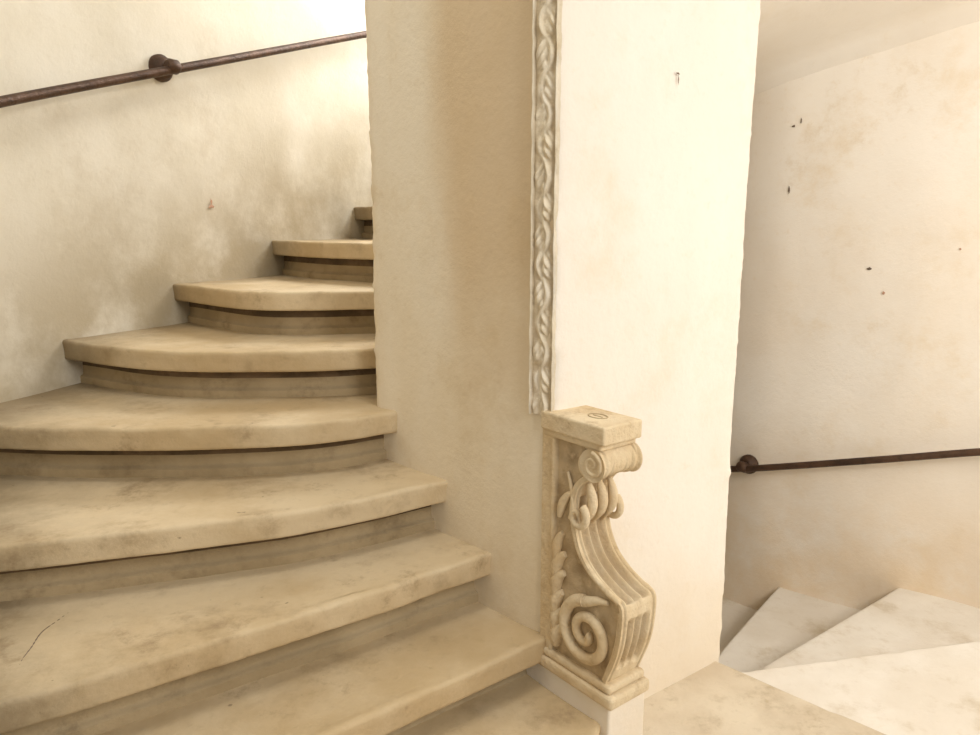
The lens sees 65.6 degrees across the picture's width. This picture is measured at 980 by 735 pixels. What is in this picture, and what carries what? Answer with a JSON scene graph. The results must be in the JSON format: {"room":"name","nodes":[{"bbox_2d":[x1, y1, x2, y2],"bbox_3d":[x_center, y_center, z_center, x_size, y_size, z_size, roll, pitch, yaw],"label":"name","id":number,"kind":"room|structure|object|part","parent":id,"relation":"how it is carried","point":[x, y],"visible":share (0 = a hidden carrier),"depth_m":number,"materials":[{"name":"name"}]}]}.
{"room":"historic interior","nodes":[
{"label":"historic interior","id":0,"kind":"room"},
{"bbox_2d":[0,0,372,402],"bbox_3d":[-1.365,-0.269,1.676,0.677,5.100,5.792,2,11,13],"label":"wall","id":1,"kind":"structure","parent":0,"point":[106,193],"depth_m":2.91,"materials":[{"name":"paint"}]},
{"bbox_2d":[0,31,366,107],"bbox_3d":[-1.127,-1.057,2.720,0.393,1.110,3.461,4,12,21],"label":"handrail","id":2,"kind":"object","parent":1,"relation":"attached to","point":[162,68],"visible":0.85,"depth_m":2.83,"materials":[{"name":"metal"}]},
{"bbox_2d":[0,206,979,734],"bbox_3d":[0.543,0.195,1.988,4.771,3.532,6.091,0,11,0],"label":"stone staircase","id":3,"kind":"structure","parent":0,"point":[212,530],"depth_m":2.06,"materials":[{"name":"stone"}]},
{"bbox_2d":[365,0,760,698],"bbox_3d":[0.232,-0.415,2.440,1.153,4.700,1.042,-8,13,-35],"label":"wall","id":4,"kind":"structure","parent":0,"point":[653,169],"depth_m":2.00,"materials":[{"name":"paint"}]},
{"bbox_2d":[528,0,562,414],"bbox_3d":[0.132,-1.016,1.646,0.066,2.300,0.062,6,13,30],"label":"trim","id":5,"kind":"structure","parent":4,"relation":"attached to","point":[546,14],"depth_m":1.75,"materials":[{"name":"stone"}]},
{"bbox_2d":[527,405,655,734],"bbox_3d":[0.238,0.579,1.887,0.143,0.956,0.343,-8,14,-38],"label":"bracket","id":6,"kind":"object","parent":4,"relation":"attached to","point":[597,614],"visible":1,"depth_m":1.81,"materials":[{"name":"stone"}]},
{"bbox_3d":[0.234,0.160,1.810,0.121,0.020,0.195,-8,14,-38],"label":"cap moulding","id":7,"kind":"part","parent":6,"relation":"part of","materials":[{"name":"stone"}]},
{"bbox_3d":[0.251,0.731,1.899,0.130,0.023,0.245,-8,14,-38],"label":"moulding","id":8,"kind":"part","parent":6,"relation":"part of","materials":[{"name":"stone"}]},
{"bbox_3d":[0.252,0.758,1.903,0.142,0.034,0.268,-8,14,-38],"label":"moulding","id":9,"kind":"part","parent":6,"relation":"part of","materials":[{"name":"stone"}]},
{"bbox_2d":[723,21,979,609],"bbox_3d":[2.334,-0.260,1.629,1.027,5.100,5.658,-3,11,-17],"label":"wall","id":10,"kind":"structure","parent":0,"point":[881,166],"depth_m":3.49,"materials":[{"name":"paint"}]},
{"bbox_2d":[730,448,979,473],"bbox_3d":[1.900,0.366,3.045,0.741,1.226,4.077,-6,13,-30],"label":"handrail","id":11,"kind":"object","parent":10,"relation":"attached to","point":[748,464],"visible":0.66,"depth_m":3.53,"materials":[{"name":"metal"}]},
{"bbox_2d":[754,0,979,94],"bbox_3d":[1.359,-1.283,2.542,4.685,1.073,1.733,10,15,42],"label":"ceiling","id":12,"kind":"structure","parent":0,"point":[797,39],"depth_m":3.16,"materials":[{"name":"paint"}]}
]}

